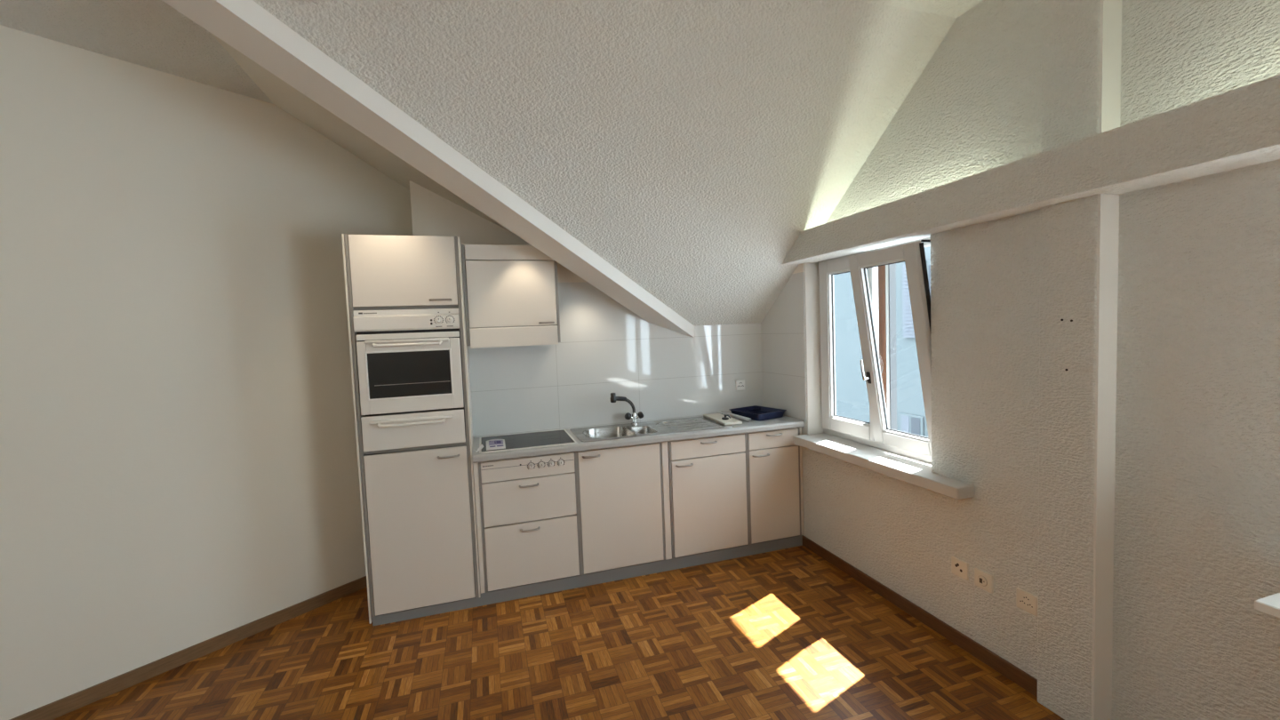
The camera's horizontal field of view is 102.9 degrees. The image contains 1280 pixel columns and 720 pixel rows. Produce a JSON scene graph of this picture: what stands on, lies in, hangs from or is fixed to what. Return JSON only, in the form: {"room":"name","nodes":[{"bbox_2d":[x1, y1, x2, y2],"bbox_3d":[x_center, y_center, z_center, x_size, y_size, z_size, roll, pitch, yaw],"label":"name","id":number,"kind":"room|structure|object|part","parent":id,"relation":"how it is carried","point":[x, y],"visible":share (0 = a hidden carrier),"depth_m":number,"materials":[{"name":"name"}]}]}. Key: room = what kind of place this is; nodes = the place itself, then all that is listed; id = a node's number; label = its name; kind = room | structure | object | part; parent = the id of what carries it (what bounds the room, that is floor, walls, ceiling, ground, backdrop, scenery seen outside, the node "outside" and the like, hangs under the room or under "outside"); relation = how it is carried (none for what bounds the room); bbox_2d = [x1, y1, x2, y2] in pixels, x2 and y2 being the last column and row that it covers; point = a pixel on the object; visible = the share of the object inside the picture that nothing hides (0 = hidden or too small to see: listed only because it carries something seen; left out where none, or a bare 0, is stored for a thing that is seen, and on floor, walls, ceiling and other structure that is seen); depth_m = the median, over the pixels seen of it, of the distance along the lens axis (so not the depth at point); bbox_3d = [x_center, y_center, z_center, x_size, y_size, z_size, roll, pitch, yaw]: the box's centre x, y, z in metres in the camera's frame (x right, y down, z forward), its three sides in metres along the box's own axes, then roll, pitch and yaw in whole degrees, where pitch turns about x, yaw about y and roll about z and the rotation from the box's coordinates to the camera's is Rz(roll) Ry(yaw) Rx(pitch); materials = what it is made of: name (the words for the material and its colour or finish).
{"room":"attic kitchen","nodes":[
{"label":"attic kitchen","id":0,"kind":"room"},
{"bbox_2d":[0,24,412,719],"bbox_3d":[-2.748,0.073,2.134,0.150,3.020,5.125,0,4,36],"label":"wall","id":1,"kind":"structure","parent":0,"point":[179,463],"depth_m":2.52,"materials":[{"name":"paint"}]},
{"bbox_2d":[9,576,367,719],"bbox_3d":[-2.814,1.567,1.909,0.013,0.070,4.475,0,4,36],"label":"baseboard","id":2,"kind":"structure","parent":1,"relation":"attached to","point":[57,708],"depth_m":2.58,"materials":[{"name":"brown wood"}]},
{"bbox_2d":[0,0,983,103],"bbox_3d":[-1.122,-1.405,0.267,6.570,0.120,7.700,-3,3,-17],"label":"ceiling","id":3,"kind":"structure","parent":0,"point":[151,34],"depth_m":2.22,"materials":[{"name":"paint"}]},
{"bbox_2d":[52,545,1064,719],"bbox_3d":[-1.002,1.692,0.447,6.570,0.150,7.700,-3,3,-17],"label":"floor","id":4,"kind":"structure","parent":0,"point":[787,634],"depth_m":2.48,"materials":[{"name":"wood"}]},
{"bbox_2d":[341,233,480,623],"bbox_3d":[-1.341,0.375,3.101,0.596,2.158,0.560,-3,3,-17],"label":"tall cabinet","id":5,"kind":"object","parent":4,"relation":"on","point":[418,504],"depth_m":2.88,"materials":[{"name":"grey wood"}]},
{"bbox_3d":[-1.627,0.390,3.037,0.010,2.158,0.513,-3,3,-17],"label":"panel","id":6,"kind":"part","parent":5,"relation":"part of","materials":[{"name":"beige laminate"}]},
{"bbox_3d":[-1.308,-0.495,2.838,0.537,0.388,0.018,-3,3,-17],"label":"door","id":7,"kind":"part","parent":5,"relation":"part of","materials":[{"name":"beige laminate"}]},
{"bbox_2d":[353,308,463,415],"bbox_3d":[-1.344,-0.003,3.046,0.539,0.578,0.489,-3,3,-17],"label":"oven","id":8,"kind":"object","parent":5,"relation":"in","point":[409,360],"visible":1,"depth_m":2.85,"materials":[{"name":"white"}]},
{"bbox_3d":[-1.296,-0.225,2.850,0.539,0.116,0.028,-3,3,-17],"label":"control panel","id":9,"kind":"part","parent":8,"relation":"part of","materials":[{"name":"white metal"}]},
{"bbox_3d":[-1.293,-0.107,2.838,0.435,0.018,0.018,-3,3,-17],"label":"handle","id":10,"kind":"part","parent":8,"relation":"part of","materials":[{"name":"white metal"}]},
{"bbox_3d":[-1.135,-0.225,2.876,0.033,0.033,0.020,-3,3,-17],"label":"knob","id":11,"kind":"part","parent":8,"relation":"part of","materials":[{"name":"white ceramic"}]},
{"bbox_3d":[-1.079,-0.228,2.893,0.033,0.033,0.020,-3,3,-17],"label":"knob","id":12,"kind":"part","parent":8,"relation":"part of","materials":[{"name":"white plastic"}]},
{"bbox_3d":[-1.278,0.334,2.863,0.432,0.018,0.018,-3,3,-17],"label":"handle","id":13,"kind":"part","parent":5,"relation":"part of","materials":[{"name":"white metal"}]},
{"bbox_3d":[-1.329,0.388,3.068,0.533,0.194,0.489,-3,3,-17],"label":"warming drawer","id":14,"kind":"part","parent":5,"relation":"part of","materials":[{"name":"white metal"}]},
{"bbox_3d":[-1.252,0.968,2.923,0.537,0.908,0.018,-3,3,-17],"label":"door","id":15,"kind":"part","parent":5,"relation":"part of","materials":[{"name":"beige laminate"}]},
{"bbox_3d":[-1.126,-0.340,2.875,0.121,0.012,0.039,-3,3,-17],"label":"handle","id":16,"kind":"part","parent":5,"relation":"part of","materials":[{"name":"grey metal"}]},
{"bbox_3d":[-1.099,0.554,2.924,0.123,0.012,0.039,-3,3,-17],"label":"handle","id":17,"kind":"part","parent":5,"relation":"part of","materials":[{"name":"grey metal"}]},
{"bbox_3d":[-1.069,0.340,3.209,0.010,2.122,0.513,-3,3,-17],"label":"panel","id":18,"kind":"part","parent":5,"relation":"part of","materials":[{"name":"beige laminate"}]},
{"bbox_2d":[472,451,581,593],"bbox_3d":[-0.738,0.967,3.312,0.607,0.790,0.528,-3,3,-17],"label":"base cabinet","id":19,"kind":"object","parent":4,"relation":"on","point":[527,508],"visible":0.98,"depth_m":3.09,"materials":[{"name":"grey"}]},
{"bbox_3d":[-1.022,0.982,3.243,0.024,0.790,0.491,-3,3,-17],"label":"panel","id":20,"kind":"part","parent":19,"relation":"part of","materials":[{"name":"beige laminate"}]},
{"bbox_3d":[-0.673,0.651,3.089,0.552,0.123,0.018,-3,3,-17],"label":"control panel","id":21,"kind":"part","parent":19,"relation":"part of","materials":[{"name":"beige metal"}]},
{"bbox_3d":[-0.667,0.756,3.068,0.120,0.012,0.039,-3,3,-17],"label":"handle","id":22,"kind":"part","parent":19,"relation":"part of","materials":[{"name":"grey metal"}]},
{"bbox_3d":[-0.666,0.848,3.100,0.552,0.261,0.018,-3,3,-17],"label":"drawer","id":23,"kind":"part","parent":19,"relation":"part of","materials":[{"name":"beige laminate"}]},
{"bbox_3d":[-0.661,1.026,3.083,0.116,0.012,0.039,-3,3,-17],"label":"handle","id":24,"kind":"part","parent":19,"relation":"part of","materials":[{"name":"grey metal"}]},
{"bbox_3d":[-0.656,0.642,3.073,0.037,0.037,0.024,-3,3,-17],"label":"knob","id":25,"kind":"part","parent":19,"relation":"part of","materials":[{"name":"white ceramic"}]},
{"bbox_3d":[-0.653,1.176,3.119,0.552,0.380,0.018,-3,3,-17],"label":"drawer","id":26,"kind":"part","parent":19,"relation":"part of","materials":[{"name":"beige laminate"}]},
{"bbox_3d":[-0.597,0.639,3.091,0.037,0.037,0.024,-3,3,-17],"label":"knob","id":27,"kind":"part","parent":19,"relation":"part of","materials":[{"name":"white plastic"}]},
{"bbox_3d":[-0.540,0.636,3.109,0.037,0.037,0.024,-3,3,-17],"label":"knob","id":28,"kind":"part","parent":19,"relation":"part of","materials":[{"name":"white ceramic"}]},
{"bbox_3d":[-0.484,0.633,3.126,0.037,0.037,0.024,-3,3,-17],"label":"knob","id":29,"kind":"part","parent":19,"relation":"part of","materials":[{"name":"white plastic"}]},
{"bbox_2d":[472,416,804,463],"bbox_3d":[0.016,0.484,3.537,2.232,0.081,0.546,-3,3,-17],"label":"countertop","id":30,"kind":"structure","parent":19,"relation":"on","point":[785,422],"depth_m":3.27,"materials":[{"name":"grey stone"}]},
{"bbox_3d":[-0.961,0.527,3.054,0.047,0.035,0.071,-4,4,-34],"label":"paper strip","id":31,"kind":"part","parent":30,"relation":"part of","materials":[{"name":"white paper"}]},
{"bbox_2d":[479,429,577,453],"bbox_3d":[-0.736,0.519,3.303,0.581,0.007,0.483,-3,3,-17],"label":"cooktop","id":32,"kind":"object","parent":30,"relation":"in","point":[529,440],"visible":0.85,"depth_m":3.29,"materials":[{"name":"black glass"}]},
{"bbox_2d":[486,439,505,450],"bbox_3d":[-0.877,0.510,3.098,0.112,0.035,0.150,-3,3,-17],"label":"printed card","id":33,"kind":"object","parent":32,"relation":"on","point":[493,444],"visible":1,"depth_m":3.08,"materials":[{"name":"white paper"}]},
{"bbox_2d":[488,440,503,445],"bbox_3d":[-0.875,0.501,3.098,0.082,0.016,0.060,-3,3,-17],"label":"print","id":34,"kind":"object","parent":33,"relation":"on","point":[492,442],"depth_m":3.09,"materials":[{"name":"blue"}]},
{"bbox_2d":[610,392,643,423],"bbox_3d":[-0.103,0.346,3.676,0.295,0.250,0.091,-5,4,-40],"label":"mixer tap","id":35,"kind":"object","parent":30,"relation":"on","point":[613,398],"visible":1,"depth_m":3.70,"materials":[{"name":"silver metal"}]},
{"bbox_3d":[-0.086,0.409,3.716,0.049,0.054,0.052,-3,3,-17],"label":"knob","id":36,"kind":"part","parent":35,"relation":"part of","materials":[{"name":"black plastic"}]},
{"bbox_3d":[-0.084,0.329,3.688,0.027,0.139,0.138,1,4,41],"label":"spout","id":37,"kind":"part","parent":35,"relation":"part of","materials":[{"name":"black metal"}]},
{"bbox_3d":[0.004,0.404,3.744,0.049,0.054,0.052,-3,3,-17],"label":"knob","id":38,"kind":"part","parent":35,"relation":"part of","materials":[{"name":"black plastic"}]},
{"bbox_2d":[569,416,733,450],"bbox_3d":[0.078,0.548,3.567,1.065,0.154,0.474,-3,3,-17],"label":"sink","id":39,"kind":"object","parent":30,"relation":"in","point":[626,430],"visible":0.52,"depth_m":3.60,"materials":[{"name":"silver metal"}]},
{"bbox_3d":[-0.221,0.566,3.458,0.327,0.154,0.375,-3,3,-17],"label":"bowl","id":40,"kind":"part","parent":39,"relation":"part of","materials":[{"name":"silver metal"}]},
{"bbox_3d":[0.029,0.539,3.494,0.135,0.124,0.259,-3,3,-17],"label":"bowl","id":41,"kind":"part","parent":39,"relation":"part of","materials":[{"name":"silver metal"}]},
{"bbox_2d":[703,413,742,425],"bbox_3d":[0.599,0.431,3.735,0.132,0.018,0.400,-3,3,-14],"label":"board","id":42,"kind":"object","parent":30,"relation":"on","point":[716,417],"visible":0.96,"depth_m":3.66,"materials":[{"name":"beige wood"}]},
{"bbox_2d":[721,414,731,419],"bbox_3d":[0.621,0.408,3.657,0.072,0.034,0.051,-3,3,-17],"label":"plug","id":43,"kind":"object","parent":42,"relation":"on","point":[725,417],"visible":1,"depth_m":3.65,"materials":[{"name":"black plastic"}]},
{"bbox_2d":[719,411,751,422],"bbox_3d":[0.696,0.417,3.778,0.078,0.042,0.332,-4,4,-24],"label":"paper roll","id":44,"kind":"object","parent":30,"relation":"on","point":[735,416],"visible":0.84,"depth_m":3.76,"materials":[{"name":"white paper"}]},
{"bbox_2d":[728,405,786,420],"bbox_3d":[0.888,0.402,3.855,0.287,0.052,0.333,-4,4,-31],"label":"tray","id":45,"kind":"object","parent":30,"relation":"on","point":[755,412],"visible":0.98,"depth_m":3.81,"materials":[{"name":"blue plastic"}]},
{"bbox_2d":[372,535,803,625],"bbox_3d":[-0.220,1.373,3.473,2.818,0.076,0.405,-3,3,-17],"label":"plinth","id":46,"kind":"object","parent":4,"relation":"on","point":[523,591],"visible":0.36,"depth_m":3.23,"materials":[{"name":"grey laminate"}]},
{"bbox_2d":[576,442,665,575],"bbox_3d":[-0.181,0.935,3.484,0.560,0.790,0.528,-3,3,-17],"label":"base cabinet","id":47,"kind":"object","parent":4,"relation":"on","point":[620,489],"visible":0.94,"depth_m":3.26,"materials":[{"name":"grey laminate"}]},
{"bbox_3d":[-0.301,0.602,3.175,0.116,0.012,0.039,-3,3,-17],"label":"handle","id":48,"kind":"part","parent":47,"relation":"part of","materials":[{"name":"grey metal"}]},
{"bbox_2d":[661,441,671,559],"bbox_3d":[0.117,0.920,3.549,0.042,0.787,0.399,-3,3,-17],"label":"filler panel","id":49,"kind":"object","parent":4,"relation":"on","point":[664,445],"visible":0.3,"depth_m":3.36,"materials":[{"name":"beige laminate"}]},
{"bbox_2d":[667,433,749,558],"bbox_3d":[0.409,0.902,3.667,0.576,0.790,0.528,-3,3,-17],"label":"base cabinet","id":50,"kind":"object","parent":4,"relation":"on","point":[708,482],"visible":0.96,"depth_m":3.45,"materials":[{"name":"grey laminate"}]},
{"bbox_3d":[0.298,0.697,3.366,0.120,0.012,0.039,-3,3,-17],"label":"handle","id":51,"kind":"part","parent":50,"relation":"part of","materials":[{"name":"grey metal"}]},
{"bbox_3d":[0.463,0.586,3.441,0.546,0.122,0.018,-3,3,-17],"label":"drawer","id":52,"kind":"part","parent":50,"relation":"part of","materials":[{"name":"beige laminate"}]},
{"bbox_3d":[0.465,0.552,3.412,0.118,0.012,0.039,-3,3,-17],"label":"handle","id":53,"kind":"part","parent":50,"relation":"part of","materials":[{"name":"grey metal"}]},
{"bbox_2d":[746,427,804,544],"bbox_3d":[0.895,0.874,3.817,0.440,0.790,0.528,-3,3,-17],"label":"base cabinet","id":54,"kind":"object","parent":4,"relation":"on","point":[774,462],"visible":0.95,"depth_m":3.60,"materials":[{"name":"grey"}]},
{"bbox_3d":[0.845,0.663,3.536,0.128,0.012,0.039,-3,3,-17],"label":"handle","id":55,"kind":"part","parent":54,"relation":"part of","materials":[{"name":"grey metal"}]},
{"bbox_3d":[0.937,0.557,3.587,0.393,0.118,0.018,-3,3,-17],"label":"drawer","id":56,"kind":"part","parent":54,"relation":"part of","materials":[{"name":"beige laminate"}]},
{"bbox_3d":[0.943,0.523,3.560,0.120,0.012,0.039,-3,3,-17],"label":"handle","id":57,"kind":"part","parent":54,"relation":"part of","materials":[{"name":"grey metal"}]},
{"bbox_3d":[1.090,0.861,3.897,0.018,0.788,0.491,-3,3,-17],"label":"panel","id":58,"kind":"part","parent":54,"relation":"part of","materials":[{"name":"beige laminate"}]},
{"bbox_2d":[209,0,956,325],"bbox_3d":[-0.394,-0.925,3.170,3.331,1.470,2.638,-3,3,-17],"label":"ceiling","id":59,"kind":"structure","parent":0,"point":[689,146],"depth_m":2.41,"materials":[{"name":"paint"}]},
{"bbox_2d":[409,180,762,437],"bbox_3d":[-0.302,0.053,4.089,2.601,2.645,0.720,-3,3,-17],"label":"wall","id":60,"kind":"structure","parent":0,"point":[604,348],"depth_m":3.69,"materials":[{"name":"white tile"}]},
{"bbox_2d":[161,0,694,337],"bbox_3d":[-0.638,-0.774,2.769,0.205,1.580,3.413,0,4,39],"label":"ceiling beam","id":61,"kind":"structure","parent":60,"relation":"attached to","point":[245,26],"depth_m":2.19,"materials":[{"name":"white paint"}]},
{"bbox_2d":[461,244,560,348],"bbox_3d":[-0.838,-0.406,3.320,0.569,0.628,0.380,-3,3,-17],"label":"upper cabinet","id":62,"kind":"object","parent":60,"relation":"attached to","point":[511,292],"visible":0.98,"depth_m":3.17,"materials":[{"name":"grey"}]},
{"bbox_3d":[-0.805,-0.667,3.167,0.534,0.092,0.018,-3,3,-17],"label":"panel","id":63,"kind":"part","parent":62,"relation":"part of","materials":[{"name":"beige laminate"}]},
{"bbox_3d":[-0.795,-0.414,3.182,0.534,0.406,0.018,-3,3,-17],"label":"door","id":64,"kind":"part","parent":62,"relation":"part of","materials":[{"name":"beige laminate"}]},
{"bbox_3d":[-0.587,-0.236,3.227,0.102,0.012,0.039,-3,3,-17],"label":"handle","id":65,"kind":"part","parent":62,"relation":"part of","materials":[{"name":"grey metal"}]},
{"bbox_2d":[736,379,744,390],"bbox_3d":[0.798,0.200,4.055,0.080,0.080,0.012,-3,3,-17],"label":"wall socket","id":66,"kind":"object","parent":60,"relation":"attached to","point":[740,384],"visible":1,"depth_m":4.05,"materials":[{"name":"white plastic"}]},
{"bbox_2d":[796,0,1279,719],"bbox_3d":[2.084,-0.044,0.924,0.214,3.020,6.927,-3,3,-17],"label":"wall","id":67,"kind":"structure","parent":0,"point":[1196,528],"depth_m":1.83,"materials":[{"name":"paint"}]},
{"bbox_2d":[760,263,807,421],"bbox_3d":[1.063,-0.154,3.829,0.006,1.150,0.571,-3,3,-17],"label":"wall","id":68,"kind":"structure","parent":67,"relation":"attached to","point":[782,329],"depth_m":3.76,"materials":[{"name":"white paint"}]},
{"bbox_2d":[804,237,931,463],"bbox_3d":[1.396,-0.065,3.050,0.349,1.225,1.113,-3,3,-17],"label":"window","id":69,"kind":"structure","parent":67,"relation":"in","point":[874,291],"depth_m":3.06,"materials":[{"name":"grey plastic"}]},
{"bbox_3d":[1.347,-0.090,3.304,0.050,1.150,0.502,-3,3,-17],"label":"sash","id":70,"kind":"part","parent":69,"relation":"part of","materials":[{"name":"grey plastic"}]},
{"bbox_3d":[1.320,0.059,2.997,0.055,0.124,0.021,-3,3,-17],"label":"handle","id":71,"kind":"part","parent":69,"relation":"part of","materials":[{"name":"silver metal"}]},
{"bbox_3d":[1.349,0.104,3.007,0.018,0.069,0.028,-3,3,-17],"label":"handle plate","id":72,"kind":"part","parent":69,"relation":"part of","materials":[{"name":"black plastic"}]},
{"bbox_3d":[1.405,-0.050,2.804,0.218,1.114,0.480,-3,3,-17],"label":"sash","id":73,"kind":"part","parent":69,"relation":"part of","materials":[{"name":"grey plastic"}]},
{"bbox_3d":[1.504,-0.082,2.594,0.170,1.047,0.012,-3,3,-17],"label":"stay arm","id":74,"kind":"part","parent":69,"relation":"part of","materials":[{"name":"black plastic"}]},
{"bbox_2d":[792,432,974,499],"bbox_3d":[1.385,0.582,2.998,0.250,0.058,1.296,-3,3,-17],"label":"window sill","id":75,"kind":"structure","parent":67,"relation":"attached to","point":[913,471],"depth_m":2.83,"materials":[{"name":"grey stone"}]},
{"bbox_2d":[802,536,1037,696],"bbox_3d":[1.422,1.343,2.930,0.014,0.072,1.693,-3,3,-17],"label":"baseboard","id":76,"kind":"structure","parent":67,"relation":"attached to","point":[1016,675],"depth_m":2.62,"materials":[{"name":"brown wood"}]},
{"bbox_2d":[951,556,968,580],"bbox_3d":[1.547,1.007,2.467,0.013,0.084,0.088,-3,3,-17],"label":"wall socket","id":77,"kind":"object","parent":67,"relation":"attached to","point":[960,568],"visible":1,"depth_m":2.46,"materials":[{"name":"beige plastic"}]},
{"bbox_2d":[974,568,993,593],"bbox_3d":[1.582,1.017,2.349,0.017,0.084,0.088,-3,3,-17],"label":"wall socket","id":78,"kind":"object","parent":67,"relation":"attached to","point":[984,580],"visible":1,"depth_m":2.34,"materials":[{"name":"beige plastic"}]},
{"bbox_2d":[1016,587,1037,616],"bbox_3d":[1.643,1.026,2.163,0.012,0.084,0.088,-3,3,-17],"label":"wall socket","id":79,"kind":"object","parent":67,"relation":"attached to","point":[1026,601],"visible":0.9,"depth_m":2.16,"materials":[{"name":"beige plastic"}]},
{"bbox_2d":[782,74,1279,263],"bbox_3d":[1.983,-0.625,0.650,0.206,0.179,6.114,-3,3,-17],"label":"beam","id":80,"kind":"structure","parent":67,"relation":"attached to","point":[1239,127],"depth_m":1.75,"materials":[{"name":"paint"}]},
{"bbox_2d":[1037,0,1100,719],"bbox_3d":[1.712,-0.075,1.965,0.202,2.990,0.196,-3,3,-17],"label":"wall post","id":81,"kind":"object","parent":67,"relation":"attached to","point":[1070,28],"depth_m":1.94,"materials":[{"name":"paint"}]},
{"bbox_2d":[1091,0,1122,719],"bbox_3d":[1.744,-0.071,1.869,0.198,2.990,0.008,-3,3,-17],"label":"trim","id":82,"kind":"structure","parent":67,"relation":"attached to","point":[1110,40],"depth_m":1.86,"materials":[{"name":"white paint"}]},
{"bbox_2d":[1254,592,1279,618],"bbox_3d":[2.202,0.708,0.352,0.388,0.028,2.300,-3,3,-17],"label":"window sill","id":83,"kind":"structure","parent":67,"relation":"attached to","point":[1270,604],"depth_m":1.38,"materials":[{"name":"white paint"}]},
{"label":"outside","id":84,"kind":"structure","parent":0,"visible":0},
{"bbox_3d":[3.579,7.193,6.689,26.000,0.200,40.000,-3,3,-17],"label":"ground","id":85,"kind":"structure","parent":84,"visible":0},
{"bbox_2d":[833,246,930,437],"bbox_3d":[4.204,0.265,15.113,3.085,12.600,17.700,-3,3,-17],"label":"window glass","id":86,"kind":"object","parent":85,"relation":"on","point":[852,397],"visible":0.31,"depth_m":9.77,"materials":[{"name":"grey"}]},
{"bbox_3d":[4.621,1.131,8.881,0.008,0.320,0.170,-3,3,-17],"label":"pane","id":87,"kind":"part","parent":86,"relation":"part of","materials":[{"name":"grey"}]},
{"bbox_2d":[902,264,914,337],"bbox_3d":[4.598,-0.998,8.535,0.060,1.250,0.450,-3,3,-17],"label":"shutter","id":88,"kind":"object","parent":86,"relation":"hanging from","point":[908,332],"depth_m":8.66,"materials":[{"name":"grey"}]},
{"bbox_3d":[4.686,1.141,8.671,0.008,0.320,0.190,-3,3,-17],"label":"pane","id":89,"kind":"part","parent":86,"relation":"part of","materials":[{"name":"grey"}]},
{"bbox_3d":[4.794,-0.971,7.937,0.007,1.090,0.710,-3,3,-17],"label":"pane","id":90,"kind":"part","parent":86,"relation":"part of","materials":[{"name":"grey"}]}
]}

